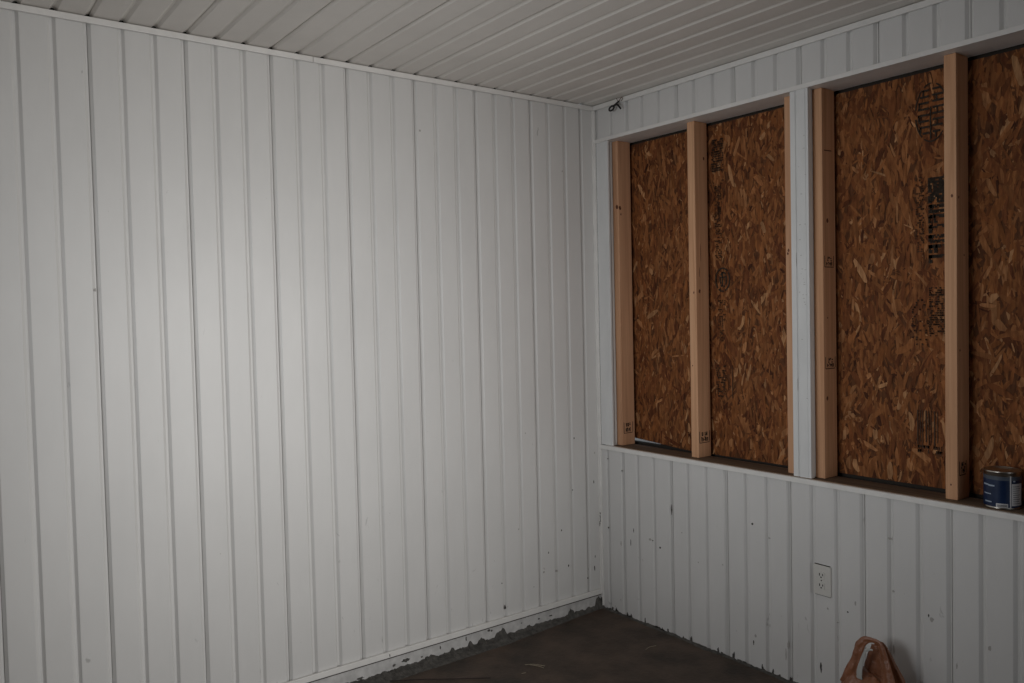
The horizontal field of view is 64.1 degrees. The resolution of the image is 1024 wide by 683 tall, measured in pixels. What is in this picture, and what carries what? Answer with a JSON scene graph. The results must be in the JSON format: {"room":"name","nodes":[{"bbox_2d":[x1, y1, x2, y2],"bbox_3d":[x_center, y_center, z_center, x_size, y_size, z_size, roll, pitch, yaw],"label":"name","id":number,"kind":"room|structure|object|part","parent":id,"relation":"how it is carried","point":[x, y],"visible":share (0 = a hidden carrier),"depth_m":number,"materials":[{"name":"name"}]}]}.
{"room":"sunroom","nodes":[
{"label":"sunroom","id":0,"kind":"room"},
{"bbox_2d":[0,8,599,682],"bbox_3d":[-1.004,0.124,2.933,3.500,2.342,0.051,-3,2,-37],"label":"wall","id":1,"kind":"structure","parent":0,"point":[297,358],"depth_m":2.99,"materials":[{"name":"grey"}]},
{"bbox_2d":[11,1,564,101],"bbox_3d":[-1.064,-1.065,2.937,3.500,0.260,0.160,-3,2,-37],"label":"trim","id":2,"kind":"structure","parent":1,"relation":"attached to","point":[13,1],"depth_m":2.96,"materials":[{"name":"grey"}]},
{"bbox_2d":[0,1,592,110],"bbox_3d":[-1.013,-1.044,2.870,3.500,0.020,0.017,-3,2,-37],"label":"trim","id":3,"kind":"structure","parent":1,"relation":"attached to","point":[3,5],"depth_m":2.95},
{"bbox_2d":[284,588,601,682],"bbox_3d":[-0.959,1.287,2.948,3.500,0.030,0.015,-3,2,-37],"label":"baseboard","id":4,"kind":"structure","parent":1,"relation":"attached to","point":[334,671],"depth_m":3.43,"materials":[{"name":"grey"}]},
{"bbox_2d":[311,595,604,682],"bbox_3d":[-0.975,1.340,2.973,3.500,0.088,0.055,-3,2,-37],"label":"trim","id":5,"kind":"structure","parent":1,"relation":"attached to","point":[386,665],"depth_m":3.48,"materials":[{"name":"paint"}]},
{"bbox_2d":[0,0,923,106],"bbox_3d":[0.013,-1.058,1.491,3.500,0.050,3.454,-3,2,-37],"label":"ceiling","id":6,"kind":"structure","parent":0,"point":[592,53],"depth_m":2.84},
{"bbox_2d":[390,609,785,682],"bbox_3d":[0.051,1.449,1.560,3.850,0.120,3.850,-3,2,-37],"label":"floor","id":7,"kind":"structure","parent":0,"point":[602,645],"depth_m":3.38,"materials":[{"name":"concrete"}]},
{"bbox_2d":[840,636,905,682],"bbox_3d":[1.205,1.156,2.748,0.171,0.330,0.268,-3,2,-37],"label":"bag","id":8,"kind":"object","parent":7,"relation":"on","point":[879,666],"visible":1,"depth_m":2.74,"materials":[{"name":"orange leather"}]},
{"bbox_3d":[1.243,1.092,2.752,0.036,0.174,0.180,-3,3,-41],"label":"handle","id":9,"kind":"part","parent":8,"relation":"part of","materials":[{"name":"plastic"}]},
{"bbox_2d":[595,0,1023,682],"bbox_3d":[1.464,0.103,2.591,0.051,2.472,3.450,-3,2,-37],"label":"wall","id":10,"kind":"structure","parent":0,"point":[722,561],"depth_m":3.06,"materials":[{"name":"grey"}]},
{"bbox_2d":[591,111,604,604],"bbox_3d":[0.414,0.095,3.948,0.013,2.394,0.018,-3,2,-37],"label":"trim","id":11,"kind":"structure","parent":10,"relation":"attached to","point":[593,129],"depth_m":3.94,"materials":[{"name":"grey"}]},
{"bbox_2d":[596,141,616,445],"bbox_3d":[0.459,-0.225,3.916,0.045,1.445,0.079,-3,2,-37],"label":"trim","id":12,"kind":"structure","parent":10,"relation":"attached to","point":[603,149],"depth_m":3.90,"materials":[{"name":"paint"}]},
{"bbox_2d":[608,97,622,111],"bbox_3d":[0.476,-1.090,3.763,0.018,0.058,0.090,-3,2,-37],"label":"wire hook","id":13,"kind":"object","parent":10,"relation":"hanging from","point":[617,102],"visible":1,"depth_m":3.76,"materials":[{"name":"black metal"}]},
{"bbox_2d":[603,607,797,682],"bbox_3d":[1.483,1.317,2.582,0.024,0.009,3.495,-3,2,-37],"label":"trim","id":14,"kind":"structure","parent":10,"relation":"attached to","point":[607,608],"depth_m":3.48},
{"bbox_2d":[593,0,947,110],"bbox_3d":[1.417,-1.087,2.526,0.014,0.020,3.437,-3,2,-37],"label":"trim","id":15,"kind":"structure","parent":10,"relation":"attached to","point":[925,3],"depth_m":3.05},
{"bbox_2d":[790,88,815,478],"bbox_3d":[1.094,-0.211,3.063,0.047,1.442,0.075,-3,2,-37],"label":"trim","id":16,"kind":"structure","parent":10,"relation":"attached to","point":[801,127],"depth_m":3.04,"materials":[{"name":"paint"}]},
{"bbox_2d":[595,24,1023,143],"bbox_3d":[1.473,-0.933,2.579,0.145,0.017,3.450,-3,2,-37],"label":"trim","id":17,"kind":"structure","parent":10,"relation":"attached to","point":[1012,36],"depth_m":2.91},
{"bbox_2d":[596,44,1023,505],"bbox_3d":[1.332,-0.245,3.140,0.480,1.700,2.800,-3,2,-37],"label":"window","id":18,"kind":"structure","parent":10,"relation":"in","point":[922,487],"depth_m":3.04,"materials":[{"name":"grey"}]},
{"bbox_2d":[600,444,1023,521],"bbox_3d":[1.511,0.533,2.632,0.160,0.031,3.450,-3,2,-37],"label":"window sill","id":19,"kind":"structure","parent":10,"relation":"attached to","point":[901,493],"depth_m":2.98,"materials":[{"name":"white wood"}]},
{"bbox_2d":[612,141,634,444],"bbox_3d":[0.534,-0.227,3.914,0.083,1.444,0.039,-3,2,-37],"label":"stud","id":20,"kind":"object","parent":19,"relation":"on","point":[622,248],"visible":1,"depth_m":3.90,"materials":[{"name":"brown wood"}]},
{"bbox_2d":[687,121,710,457],"bbox_3d":[0.811,-0.220,3.542,0.083,1.444,0.040,-3,2,-37],"label":"stud","id":21,"kind":"object","parent":19,"relation":"on","point":[696,131],"visible":1,"depth_m":3.52,"materials":[{"name":"brown wood"}]},
{"bbox_2d":[630,107,787,465],"bbox_3d":[0.859,-0.220,3.577,0.015,1.428,1.015,-3,2,-37],"label":"board","id":22,"kind":"object","parent":19,"relation":"on","point":[746,155],"visible":0.84,"depth_m":3.51,"materials":[{"name":"brown wood"}]},
{"bbox_2d":[784,96,793,472],"bbox_3d":[1.099,-0.213,3.156,0.083,1.444,0.038,-3,2,-37],"label":"stud","id":23,"kind":"object","parent":19,"relation":"on","point":[786,99],"visible":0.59,"depth_m":3.13,"materials":[{"name":"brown wood"}]},
{"bbox_2d":[812,88,836,478],"bbox_3d":[1.171,-0.212,3.059,0.083,1.444,0.040,-3,2,-37],"label":"stud","id":24,"kind":"object","parent":19,"relation":"on","point":[822,98],"visible":1,"depth_m":3.04,"materials":[{"name":"brown wood"}]},
{"bbox_2d":[834,48,1023,500],"bbox_3d":[1.501,-0.206,2.715,0.015,1.422,1.055,-3,2,-37],"label":"board","id":25,"kind":"object","parent":19,"relation":"on","point":[889,135],"visible":0.8,"depth_m":2.83,"materials":[{"name":"brown wood"}]},
{"bbox_2d":[944,53,968,499],"bbox_3d":[1.456,-0.205,2.676,0.083,1.444,0.040,-3,2,-37],"label":"stud","id":26,"kind":"object","parent":19,"relation":"on","point":[955,64],"visible":1,"depth_m":2.65,"materials":[{"name":"brown wood"}]},
{"bbox_2d":[983,466,1021,509],"bbox_3d":[1.545,0.460,2.576,0.105,0.118,0.105,-3,2,-37],"label":"paint can","id":27,"kind":"object","parent":19,"relation":"on","point":[1002,485],"visible":1,"depth_m":2.54,"materials":[{"name":"metal"}]},
{"bbox_3d":[1.544,0.406,2.574,0.096,0.006,0.096,-3,2,-37],"label":"lid","id":28,"kind":"part","parent":27,"relation":"part of","materials":[{"name":"metal"}]},
{"bbox_3d":[1.563,0.474,2.530,0.040,0.068,0.005,-2,2,-21],"label":"label panel","id":29,"kind":"part","parent":27,"relation":"part of","materials":[{"name":"white paper"}]},
{"bbox_2d":[813,563,831,597],"bbox_3d":[1.146,0.883,3.020,0.010,0.117,0.071,-3,2,-37],"label":"electrical outlet","id":30,"kind":"object","parent":10,"relation":"attached to","point":[822,580],"visible":1,"depth_m":3.02,"materials":[{"name":"white plastic"}]},
{"bbox_2d":[818,582,824,589],"bbox_3d":[1.143,0.903,3.020,0.003,0.031,0.029,-3,2,-37],"label":"receptacle","id":31,"kind":"object","parent":30,"relation":"attached to","point":[821,585],"depth_m":3.02,"materials":[{"name":"white plastic"}]},
{"bbox_2d":[818,571,824,579],"bbox_3d":[1.142,0.864,3.019,0.003,0.031,0.029,-3,2,-37],"label":"receptacle","id":32,"kind":"object","parent":30,"relation":"attached to","point":[821,574],"depth_m":3.02,"materials":[{"name":"white plastic"}]}
]}

